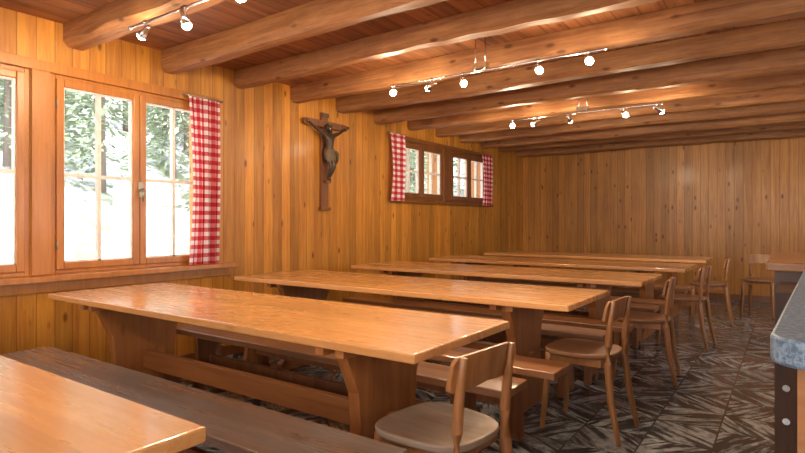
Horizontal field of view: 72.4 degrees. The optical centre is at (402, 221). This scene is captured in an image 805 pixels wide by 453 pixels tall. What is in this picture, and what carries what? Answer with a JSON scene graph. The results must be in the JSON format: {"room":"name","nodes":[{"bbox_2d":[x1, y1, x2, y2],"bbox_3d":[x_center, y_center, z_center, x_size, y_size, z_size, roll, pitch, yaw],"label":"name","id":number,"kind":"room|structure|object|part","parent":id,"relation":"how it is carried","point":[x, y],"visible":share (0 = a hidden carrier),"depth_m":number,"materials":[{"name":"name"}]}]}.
{"room":"rustic dining hall","nodes":[
{"label":"rustic dining hall","id":0,"kind":"room"},
{"bbox_2d":[0,7,522,362],"bbox_3d":[-1.296,-0.090,5.599,0.280,2.580,12.070,0,0,35],"label":"wall","id":1,"kind":"structure","parent":0,"point":[271,221],"depth_m":5.47,"materials":[{"name":"brown wood"}]},
{"bbox_2d":[0,63,28,277],"bbox_3d":[-2.875,-0.330,3.176,0.073,1.378,1.248,0,0,35],"label":"window","id":2,"kind":"structure","parent":1,"relation":"in","point":[26,273],"depth_m":3.65,"materials":[{"name":"brown wood"}]},
{"bbox_2d":[0,67,24,272],"bbox_3d":[-2.688,-0.330,3.409,0.062,1.320,0.593,0,0,35],"label":"casement","id":3,"kind":"object","parent":2,"relation":"attached to","point":[20,76],"visible":0.94,"depth_m":3.61,"materials":[{"name":"brown wood"}]},
{"bbox_2d":[0,76,15,265],"bbox_3d":[-2.692,-0.330,3.412,0.041,1.220,0.493,0,0,35],"label":"bars","id":4,"kind":"object","parent":3,"relation":"attached to","point":[13,171],"visible":1,"depth_m":3.60,"materials":[{"name":"brown wood"}]},
{"bbox_2d":[0,51,219,275],"bbox_3d":[-2.444,-0.365,3.704,0.022,1.450,2.850,0,0,35],"label":"trim","id":5,"kind":"structure","parent":1,"relation":"attached to","point":[41,70],"depth_m":3.72,"materials":[{"name":"brown wood"}]},
{"bbox_2d":[0,262,237,296],"bbox_3d":[-2.402,0.421,3.705,0.090,0.118,3.100,0,0,35],"label":"trim","id":6,"kind":"structure","parent":1,"relation":"attached to","point":[15,286],"depth_m":4.03,"materials":[{"name":"brown wood"}]},
{"bbox_2d":[51,74,188,273],"bbox_3d":[-2.082,-0.330,4.305,0.073,1.378,1.248,0,0,35],"label":"window","id":7,"kind":"structure","parent":1,"relation":"in","point":[53,76],"depth_m":3.84,"materials":[{"name":"brown wood"}]},
{"bbox_2d":[55,79,143,269],"bbox_3d":[-2.212,-0.330,4.041,0.112,1.320,0.626,0,0,35],"label":"casement","id":8,"kind":"object","parent":7,"relation":"attached to","point":[60,84],"depth_m":3.92,"materials":[{"name":"brown wood"}]},
{"bbox_3d":[-2.378,-0.330,3.786,0.013,1.040,0.013,0,0,-32],"label":"hinges","id":9,"kind":"part","parent":8,"relation":"part of","materials":[{"name":"brown wood"}]},
{"bbox_2d":[64,88,131,261],"bbox_3d":[-2.242,-0.330,4.053,0.041,1.220,0.493,0,0,35],"label":"bars","id":10,"kind":"object","parent":8,"relation":"attached to","point":[97,176],"visible":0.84,"depth_m":4.04,"materials":[{"name":"brown wood"}]},
{"bbox_3d":[-2.019,-0.235,4.263,0.050,0.150,0.040,0,0,35],"label":"handle","id":11,"kind":"part","parent":8,"relation":"part of","materials":[{"name":"metal"}]},
{"bbox_2d":[139,95,189,263],"bbox_3d":[-1.894,-0.330,4.538,0.062,1.320,0.593,0,0,35],"label":"casement","id":12,"kind":"object","parent":7,"relation":"attached to","point":[143,100],"visible":0.49,"depth_m":4.31,"materials":[{"name":"brown wood"}]},
{"bbox_2d":[146,103,192,257],"bbox_3d":[-1.899,-0.330,4.541,0.041,1.220,0.493,0,0,35],"label":"bars","id":13,"kind":"object","parent":12,"relation":"attached to","point":[171,181],"visible":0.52,"depth_m":4.53,"materials":[{"name":"brown wood"}]},
{"bbox_2d":[183,94,223,264],"bbox_3d":[-1.691,-0.350,4.696,0.064,1.421,0.380,0,0,35],"label":"curtain","id":14,"kind":"object","parent":1,"relation":"hanging from","point":[204,112],"visible":1,"depth_m":4.70,"materials":[{"name":"fabric"}]},
{"bbox_3d":[-1.700,-1.055,4.703,0.042,0.012,0.380,0,0,35],"label":"curtain rod","id":15,"kind":"part","parent":14,"relation":"part of","materials":[{"name":"metal"}]},
{"bbox_2d":[303,112,349,209],"bbox_3d":[-0.796,-0.655,5.919,0.166,1.050,0.680,0,0,35],"label":"crucifix","id":16,"kind":"object","parent":1,"relation":"attached to","point":[327,152],"visible":1,"depth_m":5.91,"materials":[{"name":"brown wood"}]},
{"bbox_2d":[180,283,514,359],"bbox_3d":[-1.175,1.155,5.513,0.018,0.090,12.070,0,0,35],"label":"baseboard","id":17,"kind":"structure","parent":1,"relation":"attached to","point":[227,350],"depth_m":4.94,"materials":[{"name":"brown wood"}]},
{"bbox_2d":[389,131,406,200],"bbox_3d":[-0.061,-0.701,7.016,0.064,0.861,0.390,0,0,35],"label":"curtain","id":18,"kind":"object","parent":1,"relation":"hanging from","point":[398,140],"visible":1,"depth_m":7.02,"materials":[{"name":"fabric"}]},
{"bbox_2d":[405,141,442,200],"bbox_3d":[0.227,-0.685,7.590,0.073,0.768,1.178,0,0,35],"label":"window","id":19,"kind":"structure","parent":1,"relation":"in","point":[410,198],"depth_m":7.62,"materials":[{"name":"brown wood"}]},
{"bbox_2d":[405,143,421,197],"bbox_3d":[0.081,-0.685,7.349,0.062,0.710,0.558,0,0,35],"label":"casement","id":20,"kind":"object","parent":19,"relation":"attached to","point":[410,146],"visible":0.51,"depth_m":7.51,"materials":[{"name":"brown wood"}]},
{"bbox_2d":[406,148,418,192],"bbox_3d":[0.077,-0.685,7.352,0.041,0.590,0.438,0,0,35],"label":"bars","id":21,"kind":"object","parent":20,"relation":"attached to","point":[408,170],"visible":0.6,"depth_m":7.35,"materials":[{"name":"brown wood"}]},
{"bbox_2d":[422,147,442,198],"bbox_3d":[0.404,-0.685,7.808,0.062,0.710,0.558,0,0,35],"label":"casement","id":22,"kind":"object","parent":19,"relation":"attached to","point":[429,196],"visible":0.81,"depth_m":7.83,"materials":[{"name":"brown wood"}]},
{"bbox_2d":[424,151,439,194],"bbox_3d":[0.400,-0.685,7.812,0.041,0.590,0.438,0,0,35],"label":"bars","id":23,"kind":"object","parent":22,"relation":"attached to","point":[429,173],"visible":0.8,"depth_m":7.81,"materials":[{"name":"brown wood"}]},
{"bbox_2d":[390,136,493,206],"bbox_3d":[0.693,-0.693,8.142,0.050,0.875,2.880,0,0,35],"label":"trim","id":24,"kind":"structure","parent":1,"relation":"attached to","point":[447,149],"depth_m":8.09,"materials":[{"name":"brown wood"}]},
{"bbox_2d":[451,151,482,203],"bbox_3d":[1.015,-0.685,8.711,0.073,0.768,1.178,0,0,35],"label":"window","id":25,"kind":"structure","parent":1,"relation":"in","point":[451,151],"depth_m":8.63,"materials":[{"name":"brown wood"}]},
{"bbox_2d":[451,153,468,200],"bbox_3d":[0.869,-0.685,8.470,0.062,0.710,0.558,0,0,35],"label":"casement","id":26,"kind":"object","parent":25,"relation":"attached to","point":[452,154],"visible":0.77,"depth_m":8.45,"materials":[{"name":"brown wood"}]},
{"bbox_2d":[453,157,466,196],"bbox_3d":[0.865,-0.685,8.473,0.041,0.590,0.438,0,0,35],"label":"bars","id":27,"kind":"object","parent":26,"relation":"attached to","point":[458,177],"visible":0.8,"depth_m":8.48,"materials":[{"name":"brown wood"}]},
{"bbox_2d":[469,156,483,201],"bbox_3d":[1.192,-0.685,8.929,0.062,0.710,0.558,0,0,35],"label":"casement","id":28,"kind":"object","parent":25,"relation":"attached to","point":[470,157],"visible":0.55,"depth_m":8.77,"materials":[{"name":"brown wood"}]},
{"bbox_2d":[471,161,482,197],"bbox_3d":[1.188,-0.685,8.932,0.041,0.590,0.438,0,0,35],"label":"bars","id":29,"kind":"object","parent":28,"relation":"attached to","point":[475,179],"visible":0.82,"depth_m":8.93,"materials":[{"name":"brown wood"}]},
{"bbox_2d":[481,153,492,205],"bbox_3d":[1.397,-0.691,9.090,0.064,0.841,0.440,0,0,35],"label":"curtain","id":30,"kind":"object","parent":1,"relation":"hanging from","point":[487,159],"visible":1,"depth_m":9.10,"materials":[{"name":"fabric"}]},
{"bbox_2d":[0,0,804,97],"bbox_3d":[1.616,-1.440,3.552,7.400,0.120,12.630,0,0,35],"label":"ceiling","id":31,"kind":"structure","parent":0,"point":[227,14],"depth_m":3.88,"materials":[{"name":"brown wood"}]},
{"bbox_2d":[63,0,224,50],"bbox_3d":[0.480,-1.294,1.935,6.836,0.169,0.198,0,0,35],"label":"ceiling beam","id":32,"kind":"structure","parent":31,"relation":"attached to","point":[110,22],"depth_m":3.46,"materials":[{"name":"brown wood"}]},
{"bbox_2d":[128,0,245,39],"bbox_3d":[-0.916,-1.200,2.740,1.670,0.361,0.099,0,0,35],"label":"track light","id":33,"kind":"object","parent":31,"relation":"attached to","point":[186,24],"visible":1,"depth_m":2.95,"materials":[{"name":"silver metal"}]},
{"bbox_3d":[-0.913,-1.251,2.744,1.670,0.258,0.060,0,0,35],"label":"rail","id":34,"kind":"part","parent":33,"relation":"part of","materials":[{"name":"silver metal"}]},
{"bbox_2d":[161,0,445,73],"bbox_3d":[0.882,-1.290,2.508,6.836,0.176,0.161,0,0,35],"label":"ceiling beam","id":35,"kind":"structure","parent":31,"relation":"attached to","point":[316,17],"depth_m":3.64,"materials":[{"name":"brown wood"}]},
{"bbox_2d":[234,0,660,88],"bbox_3d":[1.292,-1.299,3.090,6.836,0.157,0.164,0,0,35],"label":"ceiling beam","id":36,"kind":"structure","parent":31,"relation":"attached to","point":[510,16],"depth_m":3.78,"materials":[{"name":"brown wood"}]},
{"bbox_2d":[390,37,608,95],"bbox_3d":[0.623,-1.205,4.104,1.760,0.351,0.112,0,0,35],"label":"track light","id":37,"kind":"object","parent":31,"relation":"attached to","point":[484,65],"visible":1,"depth_m":4.11,"materials":[{"name":"silver metal"}]},
{"bbox_2d":[290,0,804,103],"bbox_3d":[1.701,-1.292,3.672,6.836,0.171,0.182,0,0,35],"label":"ceiling beam","id":38,"kind":"structure","parent":31,"relation":"attached to","point":[705,16],"depth_m":3.92,"materials":[{"name":"brown wood"}]},
{"bbox_2d":[336,18,804,113],"bbox_3d":[2.104,-1.297,4.245,6.836,0.163,0.189,0,0,35],"label":"ceiling beam","id":39,"kind":"structure","parent":31,"relation":"attached to","point":[790,33],"depth_m":4.50,"materials":[{"name":"brown wood"}]},
{"bbox_2d":[510,97,664,127],"bbox_3d":[1.854,-1.207,5.715,1.582,0.347,0.124,0,0,35],"label":"track light","id":40,"kind":"object","parent":31,"relation":"attached to","point":[657,108],"visible":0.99,"depth_m":5.67,"materials":[{"name":"silver metal"}]},
{"bbox_2d":[374,45,804,124],"bbox_3d":[2.504,-1.290,4.815,6.836,0.176,0.176,0,0,35],"label":"ceiling beam","id":41,"kind":"structure","parent":31,"relation":"attached to","point":[792,59],"depth_m":5.09,"materials":[{"name":"brown wood"}]},
{"bbox_2d":[407,71,804,130],"bbox_3d":[2.907,-1.294,5.388,6.836,0.168,0.191,0,0,35],"label":"ceiling beam","id":42,"kind":"structure","parent":31,"relation":"attached to","point":[791,79],"depth_m":5.74,"materials":[{"name":"brown wood"}]},
{"bbox_2d":[435,86,804,137],"bbox_3d":[3.308,-1.296,5.960,6.836,0.164,0.169,0,0,35],"label":"ceiling beam","id":43,"kind":"structure","parent":31,"relation":"attached to","point":[796,94],"depth_m":6.20,"materials":[{"name":"brown wood"}]},
{"bbox_2d":[460,101,804,142],"bbox_3d":[3.722,-1.298,6.548,6.836,0.160,0.165,0,0,35],"label":"ceiling beam","id":44,"kind":"structure","parent":31,"relation":"attached to","point":[783,107],"depth_m":6.95,"materials":[{"name":"brown wood"}]},
{"bbox_2d":[481,112,804,148],"bbox_3d":[4.128,-1.292,7.125,6.836,0.172,0.186,0,0,35],"label":"ceiling beam","id":45,"kind":"structure","parent":31,"relation":"attached to","point":[665,128],"depth_m":7.53,"materials":[{"name":"brown wood"}]},
{"bbox_2d":[499,121,804,151],"bbox_3d":[4.528,-1.301,7.695,6.836,0.153,0.195,0,0,35],"label":"ceiling beam","id":46,"kind":"structure","parent":31,"relation":"attached to","point":[795,125],"depth_m":8.07,"materials":[{"name":"brown wood"}]},
{"bbox_2d":[516,128,804,156],"bbox_3d":[4.930,-1.291,8.267,6.836,0.175,0.189,0,0,35],"label":"ceiling beam","id":47,"kind":"structure","parent":31,"relation":"attached to","point":[777,134],"depth_m":8.73,"materials":[{"name":"brown wood"}]},
{"bbox_2d":[180,291,773,452],"bbox_3d":[1.616,1.250,3.552,7.400,0.100,12.630,0,0,35],"label":"floor","id":48,"kind":"structure","parent":0,"point":[722,401],"depth_m":3.72,"materials":[{"name":"stone"}]},
{"bbox_2d":[0,355,205,452],"bbox_3d":[-1.788,0.825,1.657,2.730,0.750,0.835,0,0,35],"label":"dining table","id":49,"kind":"object","parent":48,"relation":"on","point":[41,411],"visible":1,"depth_m":1.24,"materials":[{"name":"brown wood"}]},
{"bbox_2d":[0,346,407,452],"bbox_3d":[-1.145,0.975,2.449,2.630,0.450,0.310,0,0,35],"label":"bench","id":50,"kind":"object","parent":48,"relation":"on","point":[231,425],"visible":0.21,"depth_m":2.17,"materials":[{"name":"brown wood"}]},
{"bbox_2d":[48,282,508,438],"bbox_3d":[-0.873,0.825,2.985,2.780,0.750,0.780,0,0,35],"label":"dining table","id":51,"kind":"object","parent":48,"relation":"on","point":[378,351],"visible":0.86,"depth_m":2.65,"materials":[{"name":"brown wood"}]},
{"bbox_2d":[176,324,526,452],"bbox_3d":[-0.527,0.975,3.267,2.580,0.450,0.259,0,0,35],"label":"bench","id":52,"kind":"object","parent":48,"relation":"on","point":[209,342],"visible":0.35,"depth_m":3.32,"materials":[{"name":"brown wood"}]},
{"bbox_3d":[-1.353,0.995,3.848,0.040,0.411,0.259,0,0,35],"label":"leg","id":53,"kind":"part","parent":52,"relation":"part of","materials":[{"name":"brown wood"}]},
{"bbox_3d":[0.299,0.995,2.687,0.040,0.411,0.259,0,0,35],"label":"leg","id":54,"kind":"part","parent":52,"relation":"part of","materials":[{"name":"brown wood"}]},
{"bbox_2d":[243,347,570,450],"bbox_3d":[-0.260,0.975,3.587,2.650,0.450,0.259,0,0,35],"label":"bench","id":55,"kind":"object","parent":48,"relation":"on","point":[522,365],"visible":0.3,"depth_m":3.02,"materials":[{"name":"brown wood"}]},
{"bbox_3d":[-1.115,0.995,4.188,0.040,0.411,0.259,0,0,35],"label":"leg","id":56,"kind":"part","parent":55,"relation":"part of","materials":[{"name":"brown wood"}]},
{"bbox_3d":[0.595,0.995,2.986,0.040,0.411,0.259,0,0,35],"label":"leg","id":57,"kind":"part","parent":55,"relation":"part of","materials":[{"name":"brown wood"}]},
{"bbox_2d":[234,269,608,412],"bbox_3d":[-0.016,0.825,4.099,2.800,0.750,0.830,0,0,35],"label":"dining table","id":58,"kind":"object","parent":48,"relation":"on","point":[523,306],"visible":0.67,"depth_m":3.67,"materials":[{"name":"brown wood"}]},
{"bbox_2d":[374,342,514,452],"bbox_3d":[0.158,0.813,1.987,0.462,0.777,0.402,0,0,41],"label":"dining chair","id":59,"kind":"object","parent":48,"relation":"on","point":[428,427],"visible":0.99,"depth_m":1.92,"materials":[{"name":"brown wood"}]},
{"bbox_2d":[329,300,605,397],"bbox_3d":[0.315,0.975,4.448,2.600,0.450,0.259,0,0,35],"label":"bench","id":60,"kind":"object","parent":48,"relation":"on","point":[561,331],"visible":0.23,"depth_m":3.82,"materials":[{"name":"brown wood"}]},
{"bbox_3d":[1.149,0.995,3.861,0.040,0.411,0.259,0,0,35],"label":"leg","id":61,"kind":"part","parent":60,"relation":"part of","materials":[{"name":"brown wood"}]},
{"bbox_2d":[342,296,633,385],"bbox_3d":[0.564,0.975,4.750,2.660,0.450,0.259,0,0,35],"label":"bench","id":62,"kind":"object","parent":48,"relation":"on","point":[590,373],"visible":0.43,"depth_m":4.56,"materials":[{"name":"brown wood"}]},
{"bbox_3d":[1.423,0.995,4.146,0.040,0.411,0.259,0,0,35],"label":"leg","id":63,"kind":"part","parent":62,"relation":"part of","materials":[{"name":"brown wood"}]},
{"bbox_2d":[351,261,661,341],"bbox_3d":[0.856,0.825,5.253,2.840,0.750,0.820,0,0,35],"label":"dining table","id":64,"kind":"object","parent":48,"relation":"on","point":[590,279],"visible":0.54,"depth_m":4.87,"materials":[{"name":"brown wood"}]},
{"bbox_2d":[424,299,659,355],"bbox_3d":[1.163,0.975,5.612,2.650,0.450,0.259,0,0,35],"label":"bench","id":65,"kind":"object","parent":48,"relation":"on","point":[634,307],"visible":0.06,"depth_m":4.88,"materials":[{"name":"brown wood"}]},
{"bbox_3d":[2.018,0.995,5.011,0.040,0.411,0.259,0,0,35],"label":"leg","id":66,"kind":"part","parent":65,"relation":"part of","materials":[{"name":"brown wood"}]},
{"bbox_2d":[442,296,664,348],"bbox_3d":[1.405,0.975,5.930,2.680,0.450,0.259,0,0,35],"label":"bench","id":67,"kind":"object","parent":48,"relation":"on","point":[637,332],"visible":0.27,"depth_m":5.32,"materials":[{"name":"brown wood"}]},
{"bbox_3d":[2.273,0.995,5.321,0.040,0.411,0.259,0,0,35],"label":"leg","id":68,"kind":"part","parent":67,"relation":"part of","materials":[{"name":"brown wood"}]},
{"bbox_2d":[429,255,696,340],"bbox_3d":[1.743,0.825,6.402,2.890,0.750,0.820,0,0,35],"label":"dining table","id":69,"kind":"object","parent":48,"relation":"on","point":[647,291],"visible":0.53,"depth_m":5.97,"materials":[{"name":"brown wood"}]},
{"bbox_2d":[483,277,687,312],"bbox_3d":[2.056,0.975,6.769,2.580,0.450,0.259,0,0,35],"label":"bench","id":70,"kind":"object","parent":48,"relation":"on","point":[658,291],"visible":0.27,"depth_m":6.71,"materials":[{"name":"brown wood"}]},
{"bbox_3d":[2.882,0.995,6.188,0.040,0.411,0.259,0,0,35],"label":"leg","id":71,"kind":"part","parent":70,"relation":"part of","materials":[{"name":"brown wood"}]},
{"bbox_2d":[540,296,639,446],"bbox_3d":[1.093,0.813,3.214,0.462,0.777,0.402,0,0,38],"label":"dining chair","id":72,"kind":"object","parent":48,"relation":"on","point":[583,352],"visible":0.99,"depth_m":3.16,"materials":[{"name":"brown wood"}]},
{"bbox_2d":[484,250,713,317],"bbox_3d":[2.601,0.825,7.571,2.870,0.750,0.820,0,0,35],"label":"dining table","id":73,"kind":"object","parent":48,"relation":"on","point":[600,256],"visible":0.52,"depth_m":7.18,"materials":[{"name":"brown wood"}]},
{"bbox_2d":[612,277,681,385],"bbox_3d":[1.903,0.813,4.288,0.462,0.777,0.402,0,0,31],"label":"dining chair","id":74,"kind":"object","parent":48,"relation":"on","point":[646,320],"visible":0.82,"depth_m":4.16,"materials":[{"name":"brown wood"}]},
{"bbox_2d":[610,284,692,313],"bbox_3d":[2.297,0.975,7.112,2.580,0.450,0.259,0,0,35],"label":"bench","id":75,"kind":"object","parent":48,"relation":"on","point":[689,288],"visible":0.09,"depth_m":6.44,"materials":[{"name":"brown wood"}]},
{"bbox_2d":[656,266,716,349],"bbox_3d":[2.794,0.813,5.416,0.462,0.777,0.402,0,0,40],"label":"dining chair","id":76,"kind":"object","parent":48,"relation":"on","point":[704,272],"visible":0.77,"depth_m":5.29,"materials":[{"name":"brown wood"}]},
{"bbox_2d":[689,257,733,324],"bbox_3d":[3.742,0.813,6.661,0.462,0.777,0.402,0,0,32],"label":"dining chair","id":77,"kind":"object","parent":48,"relation":"on","point":[714,285],"visible":0.93,"depth_m":6.50,"materials":[{"name":"brown wood"}]},
{"bbox_2d":[740,254,773,318],"bbox_3d":[4.636,0.813,7.108,0.462,0.777,0.402,0,0,-45],"label":"dining chair","id":78,"kind":"object","parent":48,"relation":"on","point":[753,258],"visible":0.76,"depth_m":7.08,"materials":[{"name":"brown wood"}]},
{"bbox_2d":[766,252,804,452],"bbox_3d":[1.861,0.700,2.078,0.845,1.000,3.260,0,0,35],"label":"bar counter","id":79,"kind":"object","parent":48,"relation":"on","point":[787,338],"depth_m":2.32,"materials":[{"name":"wood"}]},
{"bbox_2d":[523,137,804,295],"bbox_3d":[5.167,-0.090,8.604,7.400,2.580,0.280,0,0,35],"label":"wall","id":80,"kind":"structure","parent":0,"point":[736,200],"depth_m":8.94,"materials":[{"name":"brown wood"}]},
{"bbox_2d":[612,291,770,302],"bbox_3d":[5.089,1.155,8.476,6.820,0.090,0.018,0,0,35],"label":"baseboard","id":81,"kind":"structure","parent":80,"relation":"attached to","point":[755,298],"depth_m":8.44,"materials":[{"name":"brown wood"}]},
{"label":"outside","id":82,"kind":"structure","parent":0,"visible":0},
{"bbox_2d":[0,88,463,263],"bbox_3d":[-13.631,-5.559,26.692,42.000,15.122,78.000,0,0,35],"label":"terrain","id":83,"kind":"structure","parent":82,"point":[79,194],"depth_m":13.53,"materials":[{"name":"white snow"}]},
{"bbox_2d":[0,79,73,168],"bbox_3d":[-9.599,-4.064,13.433,2.846,5.526,2.856,0,0,21],"label":"fir tree","id":84,"kind":"object","parent":83,"relation":"on","point":[6,137],"visible":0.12,"depth_m":13.32,"materials":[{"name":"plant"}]},
{"bbox_2d":[0,80,79,129],"bbox_3d":[-13.311,-6.500,19.613,3.493,6.781,3.505,0,0,-19],"label":"fir tree","id":85,"kind":"object","parent":83,"relation":"on","point":[0,80],"visible":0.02,"depth_m":19.25,"materials":[{"name":"green plant"}]},
{"bbox_2d":[0,78,81,117],"bbox_3d":[-13.173,-7.266,18.828,4.204,8.134,4.190,0,0,-10],"label":"fir tree","id":86,"kind":"object","parent":83,"relation":"on","point":[0,78],"visible":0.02,"depth_m":19.31,"materials":[{"name":"green plant"}]},
{"bbox_2d":[0,79,118,161],"bbox_3d":[-10.963,-5.401,17.014,3.857,7.487,3.870,0,0,-16],"label":"fir tree","id":87,"kind":"object","parent":83,"relation":"on","point":[72,95],"visible":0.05,"depth_m":17.43,"materials":[{"name":"green plant"}]},
{"bbox_2d":[65,91,162,192],"bbox_3d":[-8.148,-4.030,14.785,3.361,6.503,3.350,0,0,5],"label":"fir tree","id":88,"kind":"object","parent":83,"relation":"on","point":[70,109],"visible":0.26,"depth_m":14.72,"materials":[{"name":"green plant"}]},
{"bbox_2d":[87,99,163,131],"bbox_3d":[-11.799,-6.870,23.442,3.215,6.241,3.226,0,0,-16],"label":"fir tree","id":89,"kind":"object","parent":83,"relation":"on","point":[124,128],"visible":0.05,"depth_m":23.31,"materials":[{"name":"green plant"}]},
{"bbox_2d":[121,105,188,179],"bbox_3d":[-7.929,-4.601,18.842,3.244,6.277,3.234,0,0,-15],"label":"fir tree","id":90,"kind":"object","parent":83,"relation":"on","point":[149,108],"visible":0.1,"depth_m":18.75,"materials":[{"name":"green plant"}]},
{"bbox_2d":[146,108,183,138],"bbox_3d":[-11.165,-6.885,25.786,3.546,6.884,3.558,0,0,-24],"label":"fir tree","id":91,"kind":"object","parent":83,"relation":"on","point":[164,126],"visible":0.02,"depth_m":25.64,"materials":[{"name":"green plant"}]},
{"bbox_2d":[146,105,188,155],"bbox_3d":[-8.759,-6.550,22.330,4.341,8.427,4.355,0,0,-3],"label":"fir tree","id":92,"kind":"object","parent":83,"relation":"on","point":[186,138],"visible":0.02,"depth_m":22.29,"materials":[{"name":"green plant"}]},
{"bbox_2d":[175,126,188,210],"bbox_3d":[-5.284,-2.601,15.759,2.705,5.252,2.714,0,0,-6],"label":"fir tree","id":93,"kind":"object","parent":83,"relation":"on","point":[187,150],"visible":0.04,"depth_m":15.27,"materials":[{"name":"green plant"}]},
{"bbox_2d":[405,152,415,192],"bbox_3d":[-0.731,-3.311,23.000,3.745,7.247,3.733,0,0,-5],"label":"fir tree","id":94,"kind":"object","parent":83,"relation":"on","point":[412,153],"visible":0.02,"depth_m":22.96,"materials":[{"name":"green plant"}]},
{"bbox_2d":[405,150,426,193],"bbox_3d":[0.688,-4.089,28.973,3.411,6.621,3.422,0,0,-38],"label":"fir tree","id":95,"kind":"object","parent":83,"relation":"on","point":[425,158],"visible":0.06,"depth_m":28.92,"materials":[{"name":"green plant"}]},
{"bbox_2d":[405,150,426,192],"bbox_3d":[-0.161,-4.208,28.860,3.162,6.138,3.172,0,0,34],"label":"fir tree","id":96,"kind":"object","parent":83,"relation":"on","point":[410,150],"visible":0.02,"depth_m":28.51,"materials":[{"name":"green plant"}]},
{"bbox_2d":[453,158,463,191],"bbox_3d":[4.318,-4.931,34.469,4.006,7.776,4.019,0,0,30],"label":"fir tree","id":97,"kind":"object","parent":83,"relation":"on","point":[454,164],"visible":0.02,"depth_m":34.27,"materials":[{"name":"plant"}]}
]}

